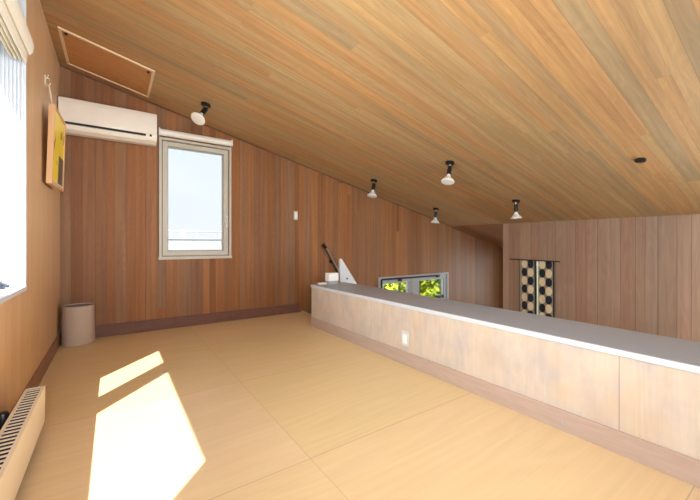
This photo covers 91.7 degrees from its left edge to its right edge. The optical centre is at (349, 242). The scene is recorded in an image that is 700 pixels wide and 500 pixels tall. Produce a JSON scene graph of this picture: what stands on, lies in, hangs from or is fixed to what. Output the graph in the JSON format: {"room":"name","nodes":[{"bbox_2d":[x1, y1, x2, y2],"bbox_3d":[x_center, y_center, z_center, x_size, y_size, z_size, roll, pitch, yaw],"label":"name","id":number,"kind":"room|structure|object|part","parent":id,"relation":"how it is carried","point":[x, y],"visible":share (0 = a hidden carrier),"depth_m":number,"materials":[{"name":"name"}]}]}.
{"room":"loft room","nodes":[
{"label":"loft room","id":0,"kind":"room"},
{"bbox_2d":[0,0,59,413],"bbox_3d":[-1.202,0.370,0.814,0.160,4.300,6.229,0,0,-35],"label":"wall","id":1,"kind":"structure","parent":0,"point":[29,320],"depth_m":2.38,"materials":[{"name":"brown wood"}]},
{"bbox_2d":[0,0,26,303],"bbox_3d":[-1.339,-0.581,1.017,0.197,1.758,2.280,0,0,-35],"label":"window","id":2,"kind":"structure","parent":1,"relation":"in","point":[13,73],"depth_m":1.96,"materials":[{"name":"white glass"}]},
{"bbox_3d":[-1.932,0.233,1.875,0.091,0.041,0.095,0,0,-35],"label":"crank handle","id":3,"kind":"part","parent":2,"relation":"part of","materials":[{"name":"metal"}]},
{"bbox_3d":[-1.333,0.266,1.022,0.182,0.024,2.280,0,0,-35],"label":"sill","id":4,"kind":"part","parent":2,"relation":"part of","materials":[{"name":"white"}]},
{"bbox_2d":[0,0,33,63],"bbox_3d":[-1.280,-1.238,1.067,0.119,0.397,2.215,0,0,-35],"label":"roman shade","id":5,"kind":"object","parent":2,"relation":"attached to","point":[15,36],"visible":1,"depth_m":1.75,"materials":[{"name":"beige fabric"}]},
{"bbox_2d":[9,331,60,414],"bbox_3d":[-1.176,0.943,0.929,0.013,0.115,6.069,0,0,-35],"label":"baseboard","id":6,"kind":"structure","parent":1,"relation":"attached to","point":[41,370],"depth_m":2.57,"materials":[{"name":"brown wood"}]},
{"bbox_2d":[45,75,52,103],"bbox_3d":[-2.391,-1.194,2.698,0.041,0.284,0.095,0,0,-25],"label":"hook","id":7,"kind":"object","parent":1,"relation":"attached to","point":[46,78],"visible":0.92,"depth_m":2.68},
{"bbox_2d":[46,104,65,191],"bbox_3d":[-2.397,-0.751,2.777,0.054,0.601,0.500,0,0,-32],"label":"framed picture","id":8,"kind":"object","parent":7,"relation":"hanging from","point":[56,139],"visible":1,"depth_m":2.68,"materials":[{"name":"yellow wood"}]},
{"bbox_2d":[53,110,64,187],"bbox_3d":[-2.392,-0.751,2.780,0.029,0.560,0.460,0,0,-32],"label":"print","id":9,"kind":"object","parent":8,"relation":"attached to","point":[58,122],"depth_m":2.78},
{"bbox_2d":[60,66,502,330],"bbox_3d":[0.338,0.331,5.779,8.361,4.379,0.160,0,0,-35],"label":"wall","id":10,"kind":"structure","parent":0,"point":[109,201],"depth_m":4.42,"materials":[{"name":"brown wood"}]},
{"bbox_2d":[58,96,156,146],"bbox_3d":[-2.506,-1.250,3.561,0.825,0.330,0.228,0,0,-35],"label":"air conditioner","id":11,"kind":"object","parent":10,"relation":"attached to","point":[82,118],"visible":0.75,"depth_m":3.47,"materials":[{"name":"beige plastic"}]},
{"bbox_2d":[65,121,145,135],"bbox_3d":[-2.479,-1.159,3.456,0.690,0.027,0.022,0,0,-35],"label":"air vent","id":12,"kind":"object","parent":11,"relation":"attached to","point":[83,125],"depth_m":3.44,"materials":[{"name":"white plastic"}]},
{"bbox_3d":[-2.447,-1.269,3.477,0.821,0.192,0.024,0,0,-35],"label":"panel","id":13,"kind":"part","parent":11,"relation":"part of","materials":[{"name":"beige plastic"}]},
{"bbox_2d":[158,137,231,259],"bbox_3d":[-1.900,-0.514,4.194,0.825,1.416,0.222,0,0,-35],"label":"window","id":14,"kind":"structure","parent":10,"relation":"in","point":[164,143],"depth_m":4.11,"materials":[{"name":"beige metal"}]},
{"bbox_2d":[158,127,232,147],"bbox_3d":[-1.845,-1.268,4.107,0.823,0.080,0.088,0,0,-35],"label":"roller blind","id":15,"kind":"object","parent":14,"relation":"attached to","point":[163,132],"visible":1,"depth_m":4.06,"materials":[{"name":"white fabric"}]},
{"bbox_2d":[95,303,299,337],"bbox_3d":[-1.815,0.936,4.174,2.648,0.128,0.014,0,0,-35],"label":"baseboard","id":16,"kind":"structure","parent":10,"relation":"attached to","point":[116,329],"depth_m":4.08,"materials":[{"name":"brown wood"}]},
{"bbox_2d":[60,65,451,226],"bbox_3d":[0.387,-0.819,5.708,8.041,1.942,0.012,0,0,-35],"label":"trim","id":17,"kind":"structure","parent":10,"relation":"attached to","point":[60,65],"depth_m":4.33,"materials":[{"name":"brown wood"}]},
{"bbox_2d":[294,211,297,219],"bbox_3d":[-0.781,-0.396,4.894,0.060,0.122,0.014,0,0,-35],"label":"light switch","id":18,"kind":"object","parent":10,"relation":"attached to","point":[295,212],"visible":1,"depth_m":4.89,"materials":[{"name":"grey plastic"}]},
{"bbox_2d":[322,243,338,274],"bbox_3d":[-0.051,0.731,5.345,0.910,1.460,0.108,0,0,-35],"label":"handrail","id":19,"kind":"object","parent":10,"relation":"attached to","point":[331,260],"visible":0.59,"depth_m":5.14,"materials":[{"name":"brown metal"}]},
{"bbox_2d":[378,272,448,299],"bbox_3d":[1.185,1.008,6.347,1.815,0.845,0.215,0,0,-35],"label":"window","id":20,"kind":"structure","parent":10,"relation":"in","point":[436,285],"depth_m":6.46,"materials":[{"name":"grey metal"}]},
{"bbox_3d":[0.799,1.008,6.055,0.768,0.765,0.074,0,0,-35],"label":"sash","id":21,"kind":"part","parent":20,"relation":"part of","materials":[{"name":"grey metal"}]},
{"bbox_3d":[0.793,1.008,6.063,0.628,0.625,0.006,0,0,-35],"label":"pane","id":22,"kind":"part","parent":20,"relation":"part of","materials":[{"name":"clear glass"}]},
{"bbox_3d":[1.555,1.008,6.593,0.707,0.625,0.006,0,0,-35],"label":"pane","id":23,"kind":"part","parent":20,"relation":"part of","materials":[{"name":"clear glass"}]},
{"bbox_3d":[1.560,1.008,6.585,0.847,0.765,0.074,0,0,-35],"label":"sash","id":24,"kind":"part","parent":20,"relation":"part of","materials":[{"name":"grey metal"}]},
{"bbox_2d":[15,312,699,499],"bbox_3d":[0.003,1.100,1.750,2.886,0.200,6.069,0,0,-35],"label":"floor","id":25,"kind":"structure","parent":0,"point":[282,406],"depth_m":1.79,"materials":[{"name":"brown wood"}]},
{"bbox_2d":[0,385,44,499],"bbox_3d":[-1.264,0.877,1.179,0.128,0.245,1.480,0,0,-35],"label":"radiator","id":26,"kind":"object","parent":25,"relation":"on","point":[20,430],"visible":1,"depth_m":1.41,"materials":[{"name":"beige metal"}]},
{"bbox_2d":[61,303,94,346],"bbox_3d":[-2.701,0.806,3.381,0.266,0.380,0.266,0,0,-35],"label":"waste bin","id":27,"kind":"object","parent":25,"relation":"on","point":[78,319],"visible":1,"depth_m":3.28,"materials":[{"name":"beige plastic"}]},
{"bbox_2d":[40,0,699,225],"bbox_3d":[2.241,-0.805,3.308,8.661,2.108,6.389,0,0,-35],"label":"ceiling","id":28,"kind":"structure","parent":0,"point":[549,106],"depth_m":2.70,"materials":[{"name":"brown wood"}]},
{"bbox_2d":[57,26,154,97],"bbox_3d":[-2.303,-1.684,3.259,0.695,0.180,0.690,0,0,-35],"label":"ceiling hatch","id":29,"kind":"object","parent":28,"relation":"attached to","point":[85,55],"visible":1,"depth_m":3.21,"materials":[{"name":"brown wood"}]},
{"bbox_2d":[191,101,210,124],"bbox_3d":[-1.572,-1.370,3.579,0.147,0.262,0.229,0,0,5],"label":"spotlight","id":30,"kind":"object","parent":28,"relation":"attached to","point":[197,118],"visible":1,"depth_m":3.54,"materials":[{"name":"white metal"}]},
{"bbox_3d":[-1.577,-1.304,3.524,0.130,0.131,0.136,0,0,-35],"label":"bulb","id":31,"kind":"part","parent":30,"relation":"part of","materials":[{"name":"white glass"}]},
{"bbox_3d":[-1.545,-1.477,3.640,0.102,0.047,0.100,0,0,-35],"label":"ceiling plate","id":32,"kind":"part","parent":30,"relation":"part of","materials":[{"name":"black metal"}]},
{"bbox_2d":[367,179,376,197],"bbox_3d":[0.331,-0.803,4.984,0.163,0.273,0.148,0,0,-35],"label":"spotlight","id":33,"kind":"object","parent":28,"relation":"attached to","point":[371,194],"visible":1,"depth_m":4.97,"materials":[{"name":"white metal"}]},
{"bbox_3d":[0.324,-0.724,4.978,0.144,0.114,0.148,0,0,-35],"label":"bulb","id":34,"kind":"part","parent":33,"relation":"part of","materials":[{"name":"white glass"}]},
{"bbox_2d":[431,208,438,223],"bbox_3d":[1.459,-0.469,5.833,0.147,0.269,0.148,0,0,-35],"label":"spotlight","id":35,"kind":"object","parent":28,"relation":"attached to","point":[434,220],"visible":1,"depth_m":5.81,"materials":[{"name":"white metal"}]},
{"bbox_3d":[1.459,-0.388,5.833,0.147,0.107,0.148,0,0,-35],"label":"bulb","id":36,"kind":"part","parent":35,"relation":"part of","materials":[{"name":"white glass"}]},
{"bbox_2d":[441,160,453,184],"bbox_3d":[1.120,-0.801,3.849,0.181,0.274,0.147,0,0,-35],"label":"spotlight","id":37,"kind":"object","parent":28,"relation":"attached to","point":[447,180],"visible":1,"depth_m":3.84,"materials":[{"name":"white metal"}]},
{"bbox_3d":[1.103,-0.724,3.837,0.140,0.121,0.147,0,0,-35],"label":"bulb","id":38,"kind":"part","parent":37,"relation":"part of","materials":[{"name":"white glass"}]},
{"bbox_3d":[1.142,-0.914,3.887,0.102,0.047,0.100,0,0,-35],"label":"ceiling plate","id":39,"kind":"part","parent":37,"relation":"part of","materials":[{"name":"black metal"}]},
{"bbox_2d":[510,199,521,218],"bbox_3d":[2.299,-0.466,4.699,0.148,0.267,0.148,0,0,-35],"label":"spotlight","id":40,"kind":"object","parent":28,"relation":"hanging from","point":[516,215],"visible":1,"depth_m":4.68,"materials":[{"name":"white metal"}]},
{"bbox_3d":[2.299,-0.384,4.699,0.148,0.104,0.148,0,0,-35],"label":"bulb","id":41,"kind":"part","parent":40,"relation":"part of","materials":[{"name":"white glass"}]},
{"bbox_2d":[634,158,646,162],"bbox_3d":[2.613,-0.742,3.056,0.084,0.037,0.084,0,0,-35],"label":"socket","id":42,"kind":"object","parent":28,"relation":"attached to","point":[637,160],"visible":1,"depth_m":3.04,"materials":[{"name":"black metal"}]},
{"bbox_2d":[452,224,502,247],"bbox_3d":[3.185,-0.088,6.989,1.985,0.497,1.107,0,0,-35],"label":"ceiling","id":43,"kind":"structure","parent":0,"point":[491,233],"depth_m":6.80,"materials":[{"name":"brown wood"}]},
{"bbox_2d":[312,288,699,459],"bbox_3d":[1.229,0.762,2.102,0.478,0.476,5.246,0,0,-35],"label":"wall","id":44,"kind":"structure","parent":0,"point":[659,405],"depth_m":1.86,"materials":[{"name":"brown wood"}]},
{"bbox_2d":[402,330,408,346],"bbox_3d":[0.452,0.783,2.788,0.013,0.120,0.080,0,0,-35],"label":"wall outlet","id":45,"kind":"object","parent":44,"relation":"attached to","point":[405,335],"visible":1,"depth_m":2.77,"materials":[{"name":"grey plastic"}]},
{"bbox_2d":[311,282,699,373],"bbox_3d":[1.225,0.520,2.102,0.492,0.030,5.250,0,0,-35],"label":"cap","id":46,"kind":"object","parent":44,"relation":"on","point":[681,354],"visible":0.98,"depth_m":2.01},
{"bbox_2d":[325,272,337,283],"bbox_3d":[-0.226,0.437,4.227,0.140,0.134,0.095,0,0,-35],"label":"box","id":47,"kind":"object","parent":46,"relation":"on","point":[332,277],"visible":0.94,"depth_m":4.19,"materials":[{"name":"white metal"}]},
{"bbox_2d":[311,316,699,487],"bbox_3d":[1.027,0.945,1.962,0.014,0.110,5.246,0,0,-35],"label":"baseboard","id":48,"kind":"structure","parent":44,"relation":"attached to","point":[682,467],"depth_m":1.85,"materials":[{"name":"brown wood"}]},
{"bbox_2d":[503,214,699,341],"bbox_3d":[4.162,1.026,3.972,0.140,2.788,4.962,0,0,-35],"label":"wall","id":49,"kind":"structure","parent":0,"point":[639,274],"depth_m":4.58,"materials":[{"name":"brown wood"}]},
{"bbox_2d":[510,259,559,317],"bbox_3d":[2.977,1.160,5.513,0.016,1.780,0.786,0,0,-35],"label":"curtain","id":50,"kind":"object","parent":49,"relation":"hanging from","point":[536,277],"visible":0.45,"depth_m":5.46,"materials":[{"name":"multicoloured fabric"}]},
{"bbox_3d":[2.977,0.282,5.513,0.016,0.023,0.786,0,0,-35],"label":"rod","id":51,"kind":"part","parent":50,"relation":"part of","materials":[{"name":"brown wood"}]},
{"bbox_3d":[2.118,2.470,3.223,8.041,0.100,6.069,0,0,-35],"label":"floor","id":52,"kind":"structure","parent":0,"visible":0},
{"bbox_2d":[339,259,356,283],"bbox_3d":[0.311,1.312,4.699,1.085,2.215,0.043,0,0,-35],"label":"panel","id":53,"kind":"object","parent":52,"relation":"on","point":[345,275],"visible":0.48,"depth_m":4.42,"materials":[{"name":"white metal"}]},
{"label":"outside","id":54,"kind":"structure","parent":0,"visible":0},
{"bbox_3d":[2.491,4.050,13.921,100.000,0.100,100.000,0,0,-35],"label":"ground","id":55,"kind":"structure","parent":54,"visible":0},
{"bbox_2d":[168,230,223,256],"bbox_3d":[-9.377,1.710,17.840,13.040,4.580,8.042,0,0,-35],"label":"building","id":56,"kind":"structure","parent":55,"relation":"on","point":[182,243],"depth_m":14.81,"materials":[{"name":"white"}]},
{"bbox_3d":[-7.092,-0.361,14.559,13.028,0.322,0.044,0,0,-35],"label":"railing","id":57,"kind":"part","parent":56,"relation":"part of","materials":[{"name":"white metal"}]},
{"bbox_2d":[383,283,398,290],"bbox_3d":[0.828,1.776,9.483,3.364,4.459,3.354,0,0,-35],"label":"shrub","id":58,"kind":"object","parent":55,"relation":"on","point":[391,286],"visible":0.02,"depth_m":8.29,"materials":[{"name":"green plant"}]}
]}

